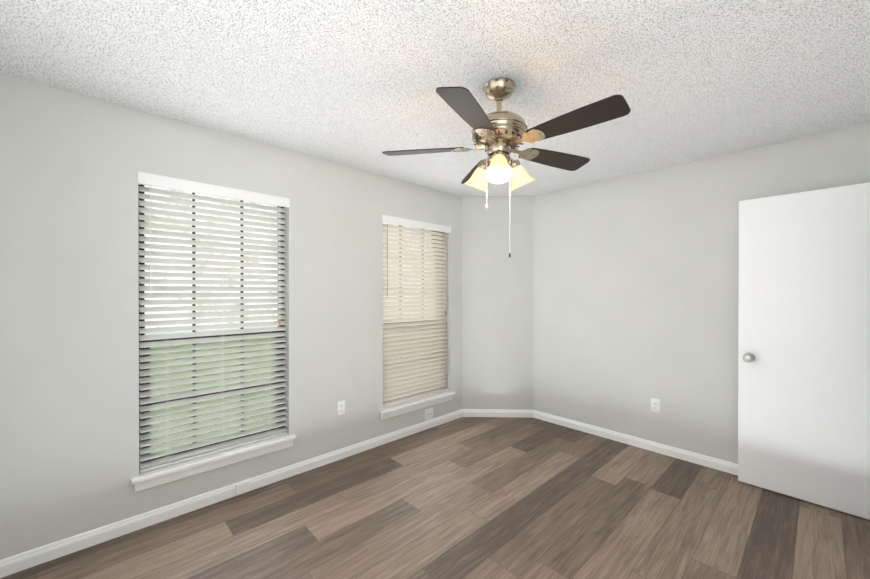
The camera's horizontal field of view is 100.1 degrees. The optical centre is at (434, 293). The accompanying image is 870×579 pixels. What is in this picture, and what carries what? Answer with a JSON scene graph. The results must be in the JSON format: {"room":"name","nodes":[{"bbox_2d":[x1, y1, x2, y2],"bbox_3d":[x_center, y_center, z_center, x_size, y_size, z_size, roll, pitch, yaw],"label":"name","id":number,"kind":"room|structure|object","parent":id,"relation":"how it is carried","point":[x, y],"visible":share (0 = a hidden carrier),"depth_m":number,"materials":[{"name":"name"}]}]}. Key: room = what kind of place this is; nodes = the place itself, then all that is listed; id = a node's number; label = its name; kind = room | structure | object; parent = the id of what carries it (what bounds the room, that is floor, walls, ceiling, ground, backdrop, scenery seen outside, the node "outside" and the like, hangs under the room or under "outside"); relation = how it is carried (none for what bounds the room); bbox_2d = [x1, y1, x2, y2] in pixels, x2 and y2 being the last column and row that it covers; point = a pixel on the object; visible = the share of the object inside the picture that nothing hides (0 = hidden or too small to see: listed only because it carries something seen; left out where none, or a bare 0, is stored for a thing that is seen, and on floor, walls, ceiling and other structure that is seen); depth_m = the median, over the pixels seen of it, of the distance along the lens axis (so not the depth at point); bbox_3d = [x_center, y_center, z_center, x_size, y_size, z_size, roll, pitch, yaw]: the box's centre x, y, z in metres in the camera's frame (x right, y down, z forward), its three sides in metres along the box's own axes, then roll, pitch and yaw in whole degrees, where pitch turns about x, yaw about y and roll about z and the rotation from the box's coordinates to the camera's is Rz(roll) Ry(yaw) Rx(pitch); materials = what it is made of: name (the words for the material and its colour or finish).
{"room":"empty bedroom","nodes":[
{"label":"empty bedroom","id":0,"kind":"room"},
{"bbox_2d":[0,73,461,559],"bbox_3d":[-0.784,0.151,3.124,4.265,2.440,0.160,0,0,-43],"label":"wall","id":1,"kind":"structure","parent":0,"point":[72,164],"depth_m":2.06,"materials":[{"name":"paint"}]},
{"bbox_2d":[138,185,284,467],"bbox_3d":[-1.485,0.178,2.504,0.875,1.770,0.072,0,0,-43],"label":"window","id":2,"kind":"structure","parent":1,"relation":"in","point":[205,343],"depth_m":2.44,"materials":[{"name":"clear glass"}]},
{"bbox_2d":[138,171,289,472],"bbox_3d":[-1.431,0.175,2.447,0.883,1.768,0.085,0,0,-43],"label":"window blind","id":3,"kind":"object","parent":2,"relation":"attached to","point":[155,180],"visible":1,"depth_m":2.40,"materials":[{"name":"white plastic"}]},
{"bbox_2d":[131,434,295,491],"bbox_3d":[-1.434,1.105,2.453,0.951,0.085,0.157,0,0,-43],"label":"sill","id":4,"kind":"structure","parent":1,"relation":"attached to","point":[163,475],"depth_m":2.35,"materials":[{"name":"white wood"}]},
{"bbox_2d":[337,400,344,415],"bbox_3d":[-0.777,0.951,3.017,0.070,0.115,0.008,0,0,-43],"label":"electrical outlet","id":5,"kind":"object","parent":1,"relation":"attached to","point":[340,407],"visible":1,"depth_m":3.01,"materials":[{"name":"white plastic"}]},
{"bbox_2d":[0,409,737,577],"bbox_3d":[0.352,1.334,1.924,3.945,0.082,3.150,0,0,-43],"label":"baseboard","id":6,"kind":"structure","parent":1,"relation":"attached to","point":[40,555],"depth_m":2.69,"materials":[{"name":"white wood"}]},
{"bbox_2d":[383,223,444,378],"bbox_3d":[-0.232,0.174,3.688,0.881,1.770,0.072,0,0,-43],"label":"window","id":7,"kind":"structure","parent":1,"relation":"in","point":[413,287],"depth_m":3.78,"materials":[{"name":"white glass"}]},
{"bbox_2d":[382,215,450,407],"bbox_3d":[-0.178,0.171,3.631,0.889,1.768,0.085,0,0,-43],"label":"window blind","id":8,"kind":"object","parent":7,"relation":"attached to","point":[403,387],"visible":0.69,"depth_m":3.62,"materials":[{"name":"white plastic"}]},
{"bbox_2d":[379,391,454,419],"bbox_3d":[-0.181,1.101,3.637,0.957,0.085,0.157,0,0,-43],"label":"sill","id":9,"kind":"structure","parent":1,"relation":"attached to","point":[401,408],"depth_m":3.55,"materials":[{"name":"white wood"}]},
{"bbox_2d":[424,407,432,420],"bbox_3d":[-0.061,1.224,3.691,0.116,0.115,0.012,0,0,-43],"label":"outlet","id":10,"kind":"object","parent":1,"relation":"attached to","point":[428,413],"visible":1,"depth_m":3.69,"materials":[{"name":"white plastic"}]},
{"bbox_2d":[0,417,869,578],"bbox_3d":[0.764,1.426,1.488,4.265,0.100,4.670,0,0,-43],"label":"floor","id":11,"kind":"structure","parent":0,"point":[495,498],"depth_m":2.16,"materials":[{"name":"wood"}]},
{"bbox_2d":[0,0,869,195],"bbox_3d":[0.764,-1.114,1.480,4.265,0.100,4.670,0,0,-43],"label":"ceiling","id":12,"kind":"structure","parent":0,"point":[354,83],"depth_m":1.73,"materials":[{"name":"white paint"}]},
{"bbox_2d":[382,77,630,256],"bbox_3d":[0.361,-0.624,1.852,1.190,0.882,1.144,0,0,-43],"label":"ceiling fan","id":13,"kind":"object","parent":12,"relation":"hanging from","point":[499,135],"visible":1,"depth_m":1.77,"materials":[{"name":"brown wood"}]},
{"bbox_2d":[462,196,533,409],"bbox_3d":[0.694,0.147,4.027,0.558,2.440,0.558,0,0,-43],"label":"wall","id":14,"kind":"structure","parent":0,"point":[497,320],"depth_m":4.03,"materials":[{"name":"paint"}]},
{"bbox_2d":[533,123,869,463],"bbox_3d":[1.844,0.150,3.330,0.160,2.440,3.470,0,0,-43],"label":"wall","id":15,"kind":"structure","parent":0,"point":[636,287],"depth_m":3.13,"materials":[{"name":"paint"}]},
{"bbox_2d":[651,398,659,412],"bbox_3d":[1.905,0.971,3.146,0.008,0.115,0.070,0,0,-43],"label":"electrical outlet","id":16,"kind":"object","parent":15,"relation":"attached to","point":[655,405],"visible":1,"depth_m":3.14,"materials":[{"name":"white plastic"}]},
{"bbox_3d":[1.475,0.159,0.732,4.265,2.440,0.120,0,0,-43],"label":"wall","id":17,"kind":"structure","parent":0,"visible":0},
{"bbox_2d":[737,182,869,519],"bbox_3d":[2.493,0.348,2.359,0.173,2.030,0.830,0,0,-43],"label":"door","id":18,"kind":"structure","parent":17,"relation":"in","point":[803,355],"depth_m":2.38,"materials":[{"name":"white wood"}]},
{"label":"outside","id":19,"kind":"structure","parent":0,"visible":0},
{"bbox_2d":[144,185,432,333],"bbox_3d":[-11.177,-5.520,15.255,55.000,14.300,0.100,0,0,-43],"label":"trees","id":20,"kind":"object","parent":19,"point":[225,261],"depth_m":16.38,"materials":[{"name":"green plant"}]},
{"bbox_2d":[150,324,431,453],"bbox_3d":[-5.684,1.724,9.464,55.000,0.050,15.700,0,0,-43],"label":"lawn","id":21,"kind":"structure","parent":19,"point":[214,387],"depth_m":6.97,"materials":[{"name":"green plant"}]}
]}

